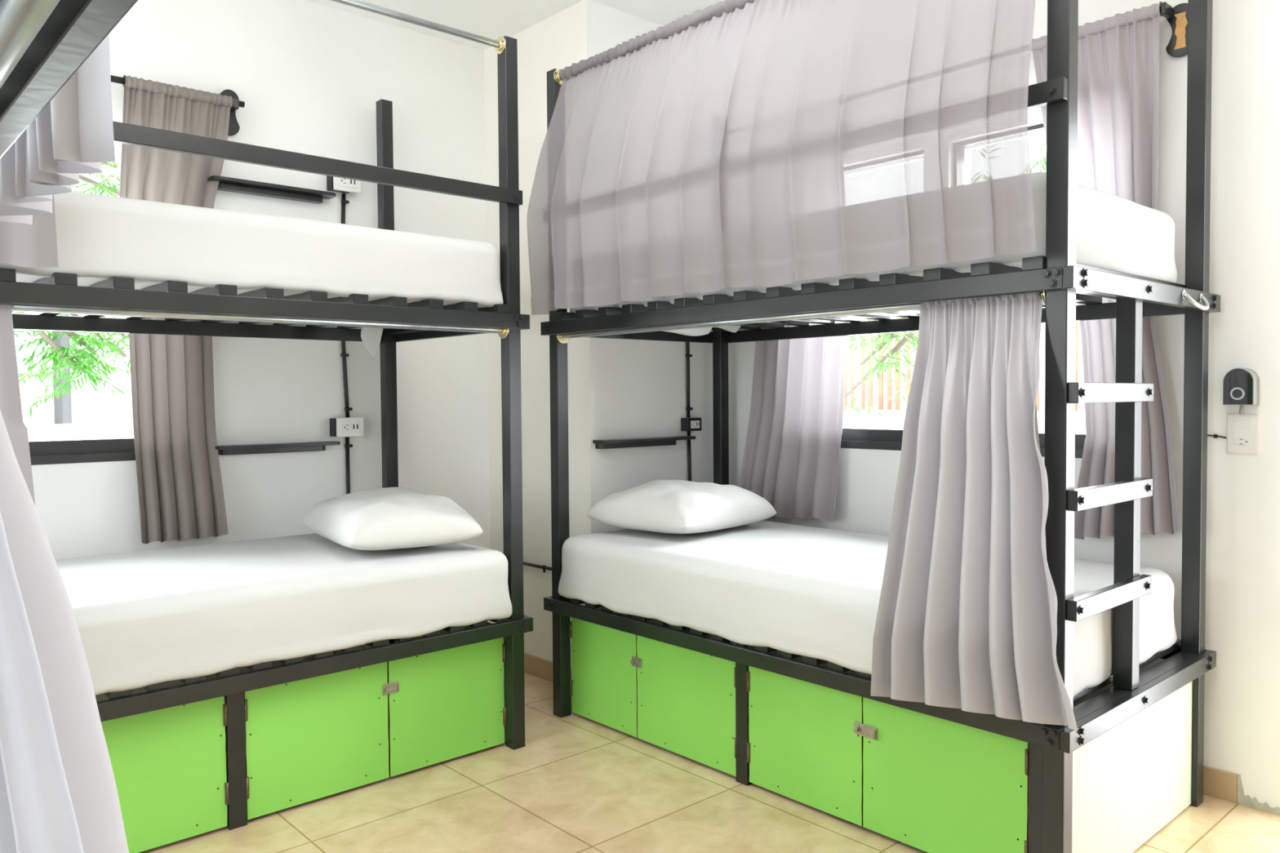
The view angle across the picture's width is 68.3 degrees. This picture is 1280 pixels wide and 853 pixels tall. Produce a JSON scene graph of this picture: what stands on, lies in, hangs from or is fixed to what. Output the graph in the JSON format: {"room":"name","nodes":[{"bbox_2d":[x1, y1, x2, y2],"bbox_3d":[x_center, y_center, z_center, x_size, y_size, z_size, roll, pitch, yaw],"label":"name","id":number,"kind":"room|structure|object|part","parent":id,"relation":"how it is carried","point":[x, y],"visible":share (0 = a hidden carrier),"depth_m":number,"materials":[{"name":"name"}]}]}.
{"room":"dormitory","nodes":[
{"label":"dormitory","id":0,"kind":"room"},
{"bbox_2d":[31,0,490,702],"bbox_3d":[-2.106,-0.270,3.211,3.630,2.810,0.160,-2,2,-42],"label":"wall","id":1,"kind":"structure","parent":0,"point":[310,77],"depth_m":3.81,"materials":[{"name":"white paint"}]},
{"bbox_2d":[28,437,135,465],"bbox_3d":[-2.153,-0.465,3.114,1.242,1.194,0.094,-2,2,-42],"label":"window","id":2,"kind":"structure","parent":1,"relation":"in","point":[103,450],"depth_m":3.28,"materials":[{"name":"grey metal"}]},
{"bbox_3d":[-2.164,-0.465,3.126,1.242,1.194,0.060,-2,2,-42],"label":"frame","id":3,"kind":"part","parent":2,"relation":"part of","materials":[{"name":"grey metal"}]},
{"bbox_3d":[-2.128,0.117,3.110,1.242,0.030,0.034,-2,2,-42],"label":"sill","id":4,"kind":"part","parent":2,"relation":"part of","materials":[{"name":"grey metal"}]},
{"bbox_2d":[110,75,244,135],"bbox_3d":[-2.071,-1.166,3.058,1.525,0.170,0.080,-2,2,-42],"label":"pole","id":5,"kind":"object","parent":1,"relation":"attached to","point":[233,126],"visible":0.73,"depth_m":3.56,"materials":[{"name":"black metal"}]},
{"bbox_2d":[119,75,232,544],"bbox_3d":[-1.666,-0.405,3.425,0.378,1.646,0.078,-2,2,-42],"label":"curtain","id":6,"kind":"object","parent":5,"relation":"hanging from","point":[180,492],"visible":0.66,"depth_m":3.42,"materials":[{"name":"beige fabric"}]},
{"bbox_2d":[207,175,336,204],"bbox_3d":[-1.416,-0.912,3.652,0.480,0.036,0.085,-2,2,-42],"label":"wall shelf","id":7,"kind":"object","parent":1,"relation":"attached to","point":[225,184],"visible":0.94,"depth_m":3.63,"materials":[{"name":"black metal"}]},
{"bbox_2d":[214,440,340,455],"bbox_3d":[-1.409,0.085,3.684,0.480,0.036,0.085,-2,2,-42],"label":"wall shelf","id":8,"kind":"object","parent":1,"relation":"attached to","point":[224,450],"visible":0.94,"depth_m":3.65,"materials":[{"name":"black metal"}]},
{"bbox_2d":[326,175,360,193],"bbox_3d":[-1.208,-0.997,3.857,0.126,0.080,0.056,-2,2,-42],"label":"power socket","id":9,"kind":"object","parent":1,"relation":"attached to","point":[334,184],"visible":0.65,"depth_m":3.83,"materials":[{"name":"black paint"}]},
{"bbox_2d":[339,177,347,186],"bbox_3d":[-1.202,-0.996,3.829,0.035,0.043,0.005,-2,2,-42],"label":"outlet","id":10,"kind":"object","parent":9,"relation":"attached to","point":[343,181],"depth_m":3.83,"materials":[{"name":"grey plastic"}]},
{"bbox_2d":[348,178,356,188],"bbox_3d":[-1.173,-0.997,3.855,0.034,0.043,0.005,-2,2,-42],"label":"outlet","id":11,"kind":"object","parent":9,"relation":"attached to","point":[352,183],"depth_m":3.85,"materials":[{"name":"grey plastic"}]},
{"bbox_2d":[340,193,352,417],"bbox_3d":[-1.213,-0.496,3.887,0.044,0.920,0.021,-2,2,-42],"label":"cable conduit","id":12,"kind":"object","parent":1,"relation":"attached to","point":[344,354],"visible":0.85,"depth_m":3.88,"materials":[{"name":"black paint"}]},
{"bbox_2d":[329,417,364,437],"bbox_3d":[-1.205,0.003,3.885,0.126,0.080,0.056,-2,2,-42],"label":"power socket","id":13,"kind":"object","parent":1,"relation":"attached to","point":[347,426],"visible":1,"depth_m":3.86,"materials":[{"name":"black paint"}]},
{"bbox_2d":[342,422,351,432],"bbox_3d":[-1.199,0.003,3.858,0.035,0.043,0.005,-2,2,-42],"label":"outlet","id":14,"kind":"object","parent":13,"relation":"attached to","point":[346,426],"depth_m":3.85,"materials":[{"name":"grey plastic"}]},
{"bbox_2d":[351,422,359,432],"bbox_3d":[-1.170,0.002,3.883,0.034,0.043,0.005,-2,2,-42],"label":"outlet","id":15,"kind":"object","parent":13,"relation":"attached to","point":[355,425],"depth_m":3.88,"materials":[{"name":"grey plastic"}]},
{"bbox_2d":[344,436,352,494],"bbox_3d":[-1.204,0.424,3.918,0.031,0.763,0.021,-2,2,-42],"label":"cable conduit","id":16,"kind":"object","parent":1,"relation":"attached to","point":[347,445],"visible":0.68,"depth_m":3.90,"materials":[{"name":"black paint"}]},
{"bbox_2d":[306,0,724,50],"bbox_3d":[0.163,-1.689,1.207,4.715,0.120,6.120,-2,2,-42],"label":"ceiling","id":17,"kind":"structure","parent":0,"point":[490,19],"depth_m":3.89,"materials":[{"name":"white paint"}]},
{"bbox_2d":[484,0,713,668],"bbox_3d":[-0.165,-0.325,4.457,0.925,2.810,0.908,-2,2,-42],"label":"wall","id":18,"kind":"structure","parent":0,"point":[618,388],"depth_m":4.06,"materials":[{"name":"white paint"}]},
{"bbox_2d":[523,561,551,573],"bbox_3d":[-0.459,0.610,4.113,0.018,0.034,0.736,-2,2,-42],"label":"cable conduit","id":19,"kind":"object","parent":18,"relation":"attached to","point":[544,567],"visible":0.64,"depth_m":4.08,"materials":[{"name":"black paint"}]},
{"bbox_2d":[524,652,571,682],"bbox_3d":[-0.444,1.051,4.124,0.010,0.085,0.736,-2,2,-42],"label":"baseboard","id":20,"kind":"structure","parent":18,"relation":"attached to","point":[534,665],"depth_m":4.11,"materials":[{"name":"beige tile"}]},
{"bbox_2d":[592,435,696,448],"bbox_3d":[0.030,0.067,3.974,0.523,0.036,0.085,-2,2,-42],"label":"wall shelf","id":21,"kind":"object","parent":18,"relation":"attached to","point":[656,441],"visible":1,"depth_m":3.92,"materials":[{"name":"black metal"}]},
{"bbox_2d":[685,342,693,417],"bbox_3d":[0.215,-0.426,4.170,0.032,0.774,0.021,-2,2,-42],"label":"cable conduit","id":22,"kind":"object","parent":18,"relation":"attached to","point":[688,355],"visible":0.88,"depth_m":4.17,"materials":[{"name":"black paint"}]},
{"bbox_2d":[687,431,691,481],"bbox_3d":[0.223,0.303,4.195,0.031,0.566,0.021,-2,2,-42],"label":"cable conduit","id":23,"kind":"object","parent":18,"relation":"attached to","point":[689,451],"visible":0.34,"depth_m":4.18,"materials":[{"name":"black paint"}]},
{"bbox_2d":[680,417,701,431],"bbox_3d":[0.229,-0.009,4.176,0.090,0.057,0.049,-2,2,-42],"label":"power socket","id":24,"kind":"object","parent":18,"relation":"attached to","point":[686,424],"visible":1,"depth_m":4.15,"materials":[{"name":"black paint"}]},
{"bbox_2d":[690,420,695,428],"bbox_3d":[0.234,-0.009,4.152,0.025,0.034,0.005,-2,2,-42],"label":"outlet","id":25,"kind":"object","parent":24,"relation":"attached to","point":[692,422],"depth_m":4.15,"materials":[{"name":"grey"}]},
{"bbox_2d":[695,420,699,428],"bbox_3d":[0.255,-0.009,4.171,0.023,0.034,0.005,-2,2,-42],"label":"outlet","id":26,"kind":"object","parent":24,"relation":"attached to","point":[697,422],"depth_m":4.17,"materials":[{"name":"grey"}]},
{"bbox_2d":[138,671,1279,852],"bbox_3d":[0.185,1.230,1.301,4.715,0.100,6.120,-2,2,-42],"label":"floor","id":27,"kind":"structure","parent":0,"point":[578,784],"depth_m":2.75,"materials":[{"name":"beige tile"}]},
{"bbox_2d":[0,0,137,158],"bbox_3d":[-0.765,-0.007,0.351,1.001,2.447,2.008,-2,2,-42],"label":"bunk bed","id":28,"kind":"object","parent":27,"relation":"on","point":[43,43],"visible":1,"depth_m":0.62,"materials":[{"name":"black metal"}]},
{"bbox_3d":[-0.436,-0.247,0.637,0.023,0.023,1.848,-2,2,-42],"label":"curtain rod","id":29,"kind":"part","parent":28,"relation":"part of","materials":[{"name":"metal"}]},
{"bbox_2d":[0,33,115,225],"bbox_3d":[-0.849,-0.760,1.227,0.183,0.912,0.532,-2,2,-42],"label":"curtain","id":30,"kind":"object","parent":28,"relation":"hanging from","point":[72,136],"visible":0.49,"depth_m":1.11,"materials":[{"name":"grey fabric"}]},
{"bbox_2d":[0,409,128,852],"bbox_3d":[-0.565,0.273,0.856,0.114,1.052,1.380,-2,2,-42],"label":"curtain","id":31,"kind":"object","parent":28,"relation":"hanging from","point":[59,791],"visible":1,"depth_m":0.72,"materials":[{"name":"grey fabric"}]},
{"bbox_2d":[0,0,533,852],"bbox_3d":[-1.446,-0.085,2.960,2.008,2.447,1.001,-2,2,-42],"label":"bunk bed","id":32,"kind":"object","parent":27,"relation":"on","point":[199,756],"visible":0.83,"depth_m":2.89,"materials":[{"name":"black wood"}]},
{"bbox_2d":[0,305,35,504],"bbox_3d":[-1.605,0.209,2.143,0.460,0.992,0.094,-2,2,-42],"label":"curtain","id":33,"kind":"object","parent":32,"relation":"hanging from","point":[11,408],"visible":0.18,"depth_m":2.26,"materials":[{"name":"grey fabric"}]},
{"bbox_2d":[0,194,58,268],"bbox_3d":[-1.604,-0.805,2.122,0.488,0.869,0.078,-2,2,-42],"label":"curtain","id":34,"kind":"object","parent":32,"relation":"hanging from","point":[34,246],"visible":0.2,"depth_m":2.23,"materials":[{"name":"grey fabric"}]},
{"bbox_3d":[-1.339,0.944,2.529,0.440,0.392,0.014,-2,2,-42],"label":"locker door","id":35,"kind":"part","parent":32,"relation":"part of","materials":[{"name":"green paint"}]},
{"bbox_3d":[-1.787,-0.352,3.304,1.977,0.050,0.023,-2,2,-42],"label":"rail","id":36,"kind":"part","parent":32,"relation":"part of","materials":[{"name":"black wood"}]},
{"bbox_3d":[-1.155,-0.305,2.621,1.848,0.023,0.023,-2,2,-42],"label":"curtain rod","id":37,"kind":"part","parent":32,"relation":"part of","materials":[{"name":"metal"}]},
{"bbox_2d":[0,191,503,357],"bbox_3d":[-1.446,-0.433,2.940,1.853,0.387,0.905,-2,2,-42],"label":"mattress","id":38,"kind":"object","parent":32,"relation":"on","point":[100,237],"visible":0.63,"depth_m":2.67,"materials":[{"name":"white fabric"}]},
{"bbox_3d":[-1.138,-0.333,2.584,1.977,0.050,0.023,-2,2,-42],"label":"rail","id":39,"kind":"part","parent":32,"relation":"part of","materials":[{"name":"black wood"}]},
{"bbox_2d":[55,533,511,695],"bbox_3d":[-1.424,0.553,2.955,1.851,0.254,0.921,-2,2,-42],"label":"mattress","id":40,"kind":"object","parent":32,"relation":"on","point":[149,617],"visible":0.79,"depth_m":2.77,"materials":[{"name":"white fabric"}]},
{"bbox_2d":[302,487,483,550],"bbox_3d":[-0.892,0.320,3.351,0.449,0.182,0.642,-2,2,-33],"label":"pillow","id":41,"kind":"object","parent":40,"relation":"on","point":[386,518],"visible":1,"depth_m":3.13,"materials":[{"name":"white fabric"}]},
{"bbox_3d":[-1.130,0.716,2.618,1.977,0.048,0.023,-2,2,-42],"label":"rail","id":42,"kind":"part","parent":32,"relation":"part of","materials":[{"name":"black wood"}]},
{"bbox_3d":[-0.970,0.930,2.861,0.443,0.392,0.014,-2,2,-42],"label":"locker door","id":43,"kind":"part","parent":32,"relation":"part of","materials":[{"name":"green paint"}]},
{"bbox_3d":[-1.133,-0.755,2.578,1.954,0.048,0.023,-2,2,-42],"label":"guard rail","id":44,"kind":"part","parent":32,"relation":"part of","materials":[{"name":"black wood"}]},
{"bbox_3d":[-1.046,-0.119,3.930,0.050,2.445,0.050,-2,2,-42],"label":"post","id":45,"kind":"part","parent":32,"relation":"part of","materials":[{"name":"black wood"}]},
{"bbox_3d":[-1.161,-1.271,2.589,1.848,0.023,0.023,-2,2,-42],"label":"curtain rod","id":46,"kind":"part","parent":32,"relation":"part of","materials":[{"name":"metal"}]},
{"bbox_3d":[-0.641,0.918,3.158,0.436,0.392,0.014,-2,2,-42],"label":"locker door","id":47,"kind":"part","parent":32,"relation":"part of","materials":[{"name":"green paint"}]},
{"bbox_3d":[-0.736,0.906,3.631,0.012,0.400,0.846,-2,2,-42],"label":"panel","id":48,"kind":"part","parent":32,"relation":"part of","materials":[{"name":"green paint"}]},
{"bbox_3d":[-0.720,-0.369,3.613,0.023,0.050,0.993,-2,2,-42],"label":"rail","id":49,"kind":"part","parent":32,"relation":"part of","materials":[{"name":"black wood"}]},
{"bbox_3d":[-0.445,-0.102,3.264,0.050,2.445,0.050,-2,2,-42],"label":"post","id":50,"kind":"part","parent":32,"relation":"part of","materials":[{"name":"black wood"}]},
{"bbox_3d":[-0.712,0.680,3.647,0.023,0.048,0.993,-2,2,-42],"label":"rail","id":51,"kind":"part","parent":32,"relation":"part of","materials":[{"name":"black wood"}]},
{"bbox_2d":[540,0,1220,852],"bbox_3d":[0.672,-0.108,3.164,1.001,2.447,2.036,-2,2,-42],"label":"bunk bed","id":52,"kind":"object","parent":27,"relation":"on","point":[929,779],"visible":0.73,"depth_m":2.61,"materials":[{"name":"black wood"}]},
{"bbox_3d":[-0.308,-0.113,3.587,0.050,2.445,0.050,-2,2,-42],"label":"post","id":53,"kind":"part","parent":52,"relation":"part of","materials":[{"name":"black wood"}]},
{"bbox_3d":[-0.133,0.904,3.484,0.014,0.392,0.374,-2,2,-42],"label":"locker door","id":54,"kind":"part","parent":52,"relation":"part of","materials":[{"name":"green paint"}]},
{"bbox_3d":[-0.001,-0.384,3.906,0.947,0.050,0.023,-2,2,-42],"label":"rail","id":55,"kind":"part","parent":52,"relation":"part of","materials":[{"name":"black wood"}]},
{"bbox_3d":[0.152,0.912,3.168,0.014,0.392,0.471,-2,2,-42],"label":"locker door","id":56,"kind":"part","parent":52,"relation":"part of","materials":[{"name":"green paint"}]},
{"bbox_3d":[0.358,-0.137,4.187,0.050,2.445,0.050,-2,2,-42],"label":"post","id":57,"kind":"part","parent":52,"relation":"part of","materials":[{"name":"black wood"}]},
{"bbox_2d":[527,0,1036,315],"bbox_3d":[0.278,-0.856,2.830,0.156,0.920,1.920,-2,2,-42],"label":"curtain","id":58,"kind":"object","parent":52,"relation":"hanging from","point":[718,146],"visible":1,"depth_m":2.65,"materials":[{"name":"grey fabric"}]},
{"bbox_3d":[0.330,-0.325,2.874,0.023,0.023,1.848,-2,2,-42],"label":"curtain rod","id":59,"kind":"part","parent":52,"relation":"part of","materials":[{"name":"metal"}]},
{"bbox_3d":[0.293,-0.353,2.856,0.023,0.050,1.977,-2,2,-42],"label":"rail","id":60,"kind":"part","parent":52,"relation":"part of","materials":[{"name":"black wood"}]},
{"bbox_3d":[0.301,0.697,2.890,0.023,0.048,1.977,-2,2,-42],"label":"rail","id":61,"kind":"part","parent":52,"relation":"part of","materials":[{"name":"black wood"}]},
{"bbox_3d":[0.485,0.921,2.799,0.014,0.392,0.419,-2,2,-42],"label":"locker door","id":62,"kind":"part","parent":52,"relation":"part of","materials":[{"name":"green paint"}]},
{"bbox_2d":[558,520,1177,697],"bbox_3d":[0.640,0.529,3.176,0.924,0.255,1.851,-2,2,-42],"label":"mattress","id":63,"kind":"object","parent":52,"relation":"on","point":[815,593],"visible":0.62,"depth_m":2.89,"materials":[{"name":"white fabric"}]},
{"bbox_2d":[586,480,776,533],"bbox_3d":[0.163,0.300,3.649,0.509,0.188,0.546,1,3,44],"label":"pillow","id":64,"kind":"object","parent":63,"relation":"on","point":[661,506],"visible":1,"depth_m":3.48,"materials":[{"name":"white fabric"}]},
{"bbox_2d":[569,171,1177,336],"bbox_3d":[0.656,-0.496,3.163,0.857,0.308,1.837,-2,2,-42],"label":"mattress","id":65,"kind":"object","parent":52,"relation":"on","point":[1114,233],"visible":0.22,"depth_m":2.49,"materials":[{"name":"white fabric"}]},
{"bbox_3d":[0.785,0.930,2.466,0.014,0.392,0.472,-2,2,-42],"label":"locker door","id":66,"kind":"part","parent":52,"relation":"part of","materials":[{"name":"green paint"}]},
{"bbox_3d":[1.013,-0.379,3.505,0.023,0.050,1.977,-2,2,-42],"label":"rail","id":67,"kind":"part","parent":52,"relation":"part of","materials":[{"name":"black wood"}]},
{"bbox_2d":[871,292,1077,731],"bbox_3d":[0.821,0.188,2.244,0.187,1.029,0.516,-2,2,-42],"label":"curtain","id":68,"kind":"object","parent":52,"relation":"hanging from","point":[966,619],"visible":0.95,"depth_m":2.24,"materials":[{"name":"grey fabric"}]},
{"bbox_3d":[0.297,-0.774,2.835,0.023,0.048,1.954,-2,2,-42],"label":"guard rail","id":69,"kind":"part","parent":52,"relation":"part of","materials":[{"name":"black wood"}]},
{"bbox_3d":[0.968,-0.077,2.174,0.050,2.445,0.050,-2,2,-42],"label":"post","id":70,"kind":"part","parent":52,"relation":"part of","materials":[{"name":"black wood"}]},
{"bbox_3d":[1.309,0.927,2.505,0.846,0.400,0.012,-2,2,-42],"label":"panel","id":71,"kind":"part","parent":52,"relation":"part of","materials":[{"name":"white paint"}]},
{"bbox_3d":[1.331,0.703,2.472,0.993,0.048,0.023,-2,2,-42],"label":"rail","id":72,"kind":"part","parent":52,"relation":"part of","materials":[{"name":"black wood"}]},
{"bbox_3d":[1.323,-0.347,2.438,0.993,0.050,0.023,-2,2,-42],"label":"rail","id":73,"kind":"part","parent":52,"relation":"part of","materials":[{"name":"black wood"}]},
{"bbox_3d":[1.021,0.670,3.539,0.023,0.048,1.977,-2,2,-42],"label":"rail","id":74,"kind":"part","parent":52,"relation":"part of","materials":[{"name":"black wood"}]},
{"bbox_3d":[1.533,-0.344,2.589,0.159,0.054,0.036,-2,2,-42],"label":"pull handle","id":75,"kind":"part","parent":52,"relation":"part of","materials":[{"name":"metal"}]},
{"bbox_3d":[1.633,-0.101,2.774,0.050,2.445,0.050,-2,2,-42],"label":"post","id":76,"kind":"part","parent":52,"relation":"part of","materials":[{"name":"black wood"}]},
{"bbox_2d":[728,0,1279,808],"bbox_3d":[2.115,-0.279,2.501,0.160,2.810,5.052,-2,2,-42],"label":"wall","id":77,"kind":"structure","parent":0,"point":[1242,694],"depth_m":2.80,"materials":[{"name":"white paint"}]},
{"bbox_2d":[840,427,902,450],"bbox_3d":[0.876,-0.481,3.813,0.094,1.136,0.652,-2,2,-42],"label":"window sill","id":78,"kind":"structure","parent":77,"relation":"in","point":[855,438],"depth_m":3.75,"materials":[{"name":"grey metal"}]},
{"bbox_3d":[0.858,0.073,3.811,0.034,0.030,0.652,-2,2,-42],"label":"sill","id":79,"kind":"part","parent":78,"relation":"part of","materials":[{"name":"grey metal"}]},
{"bbox_3d":[0.888,-0.481,3.824,0.060,1.136,0.652,-2,2,-42],"label":"frame","id":80,"kind":"part","parent":78,"relation":"part of","materials":[{"name":"grey metal"}]},
{"bbox_2d":[1027,123,1085,458],"bbox_3d":[1.373,-0.467,3.262,0.094,1.136,0.624,-2,2,-42],"label":"window","id":81,"kind":"structure","parent":77,"relation":"in","point":[1079,437],"depth_m":3.22,"materials":[{"name":"grey metal"}]},
{"bbox_3d":[1.355,0.087,3.260,0.034,0.030,0.624,-2,2,-42],"label":"sill","id":82,"kind":"part","parent":81,"relation":"part of","materials":[{"name":"grey metal"}]},
{"bbox_2d":[1160,1,1187,57],"bbox_3d":[1.022,-1.216,3.501,0.075,0.156,1.862,-2,2,-42],"label":"pole","id":83,"kind":"object","parent":77,"relation":"attached to","point":[1176,16],"visible":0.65,"depth_m":2.85,"materials":[{"name":"black paint"}]},
{"bbox_2d":[737,320,847,520],"bbox_3d":[0.629,-0.454,3.949,0.081,1.715,0.562,-2,2,-42],"label":"curtain","id":84,"kind":"object","parent":83,"relation":"hanging from","point":[791,455],"visible":0.46,"depth_m":3.96,"materials":[{"name":"grey fabric"}]},
{"bbox_2d":[1031,1,1179,539],"bbox_3d":[1.478,-0.458,3.004,0.079,1.659,0.471,-2,2,-42],"label":"curtain","id":85,"kind":"object","parent":83,"relation":"hanging from","point":[1117,155],"visible":0.45,"depth_m":2.96,"materials":[{"name":"grey fabric"}]},
{"bbox_2d":[1203,765,1237,803],"bbox_3d":[1.073,1.057,3.585,0.010,0.085,2.097,-2,2,-42],"label":"baseboard","id":86,"kind":"structure","parent":77,"relation":"attached to","point":[1219,784],"depth_m":2.83,"materials":[{"name":"beige tile"}]},
{"bbox_2d":[1222,367,1259,414],"bbox_3d":[1.748,-0.103,2.748,0.062,0.136,0.080,-2,2,-42],"label":"lamp","id":87,"kind":"object","parent":77,"relation":"attached to","point":[1241,386],"visible":1,"depth_m":2.73,"materials":[{"name":"grey plastic"}]},
{"bbox_3d":[1.751,-0.051,2.750,0.012,0.030,0.014,-1,2,-13],"label":"lamp stem","id":88,"kind":"part","parent":87,"relation":"part of","materials":[{"name":"grey plastic"}]},
{"bbox_2d":[1226,413,1259,454],"bbox_3d":[1.768,0.021,2.770,0.012,0.118,0.084,-2,2,-42],"label":"power outlet","id":89,"kind":"object","parent":77,"relation":"attached to","point":[1242,430],"visible":1,"depth_m":2.77,"materials":[{"name":"white plastic"}]},
{"bbox_2d":[1207,434,1226,438],"bbox_3d":[1.723,0.029,2.820,0.012,0.012,0.051,-2,2,-42],"label":"cable","id":90,"kind":"object","parent":89,"relation":"attached to","point":[1215,436],"visible":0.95,"depth_m":2.82,"materials":[{"name":"black paint"}]},
{"bbox_2d":[1234,438,1249,444],"bbox_3d":[1.766,0.044,2.768,0.003,0.020,0.040,-2,2,-42],"label":"outlet","id":91,"kind":"object","parent":89,"relation":"attached to","point":[1237,441],"depth_m":2.77,"materials":[{"name":"white plastic"}]},
{"bbox_2d":[1235,421,1251,427],"bbox_3d":[1.767,-0.006,2.764,0.004,0.018,0.040,-2,2,-42],"label":"rocker switch","id":92,"kind":"object","parent":89,"relation":"attached to","point":[1237,424],"depth_m":2.76,"materials":[{"name":"white plastic"}]},
{"bbox_2d":[1237,774,1279,814],"bbox_3d":[1.823,1.079,2.756,0.006,0.085,0.138,-2,2,-42],"label":"baseboard","id":93,"kind":"structure","parent":77,"relation":"attached to","point":[1246,800],"depth_m":2.78,"materials":[{"name":"beige tile"}]},
{"label":"outside","id":94,"kind":"structure","parent":0,"visible":0},
{"bbox_3d":[-0.591,1.251,6.125,21.000,0.200,20.000,-2,2,-42],"label":"ground","id":95,"kind":"structure","parent":94,"visible":0},
{"bbox_2d":[13,161,130,419],"bbox_3d":[-3.111,-0.279,4.511,1.962,3.003,0.772,-2,2,-37],"label":"tree","id":96,"kind":"object","parent":95,"relation":"on","point":[79,366],"visible":0.48,"depth_m":4.67,"materials":[{"name":"green plant"}]},
{"bbox_2d":[12,142,133,440],"bbox_3d":[-4.574,-1.090,6.715,9.000,4.500,0.300,-2,2,-42],"label":"house","id":97,"kind":"structure","parent":95,"relation":"on","point":[94,415],"depth_m":6.97,"materials":[{"name":"white"}]},
{"bbox_2d":[843,142,1046,419],"bbox_3d":[2.279,-0.438,6.533,0.852,3.111,2.800,-2,2,-42],"label":"shrub","id":98,"kind":"object","parent":95,"relation":"on","point":[908,336],"visible":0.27,"depth_m":7.00,"materials":[{"name":"green plant"}]},
{"bbox_2d":[842,409,1085,433],"bbox_3d":[3.210,0.428,9.533,0.250,1.170,12.000,-2,2,-42],"label":"wall","id":99,"kind":"structure","parent":95,"relation":"on","point":[895,420],"depth_m":9.99,"materials":[{"name":"white paint"}]},
{"bbox_2d":[844,302,1078,411],"bbox_3d":[3.860,-0.943,8.752,0.082,1.600,8.703,-2,2,-42],"label":"fence","id":100,"kind":"object","parent":99,"relation":"on","point":[881,378],"visible":0.06,"depth_m":10.14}
]}

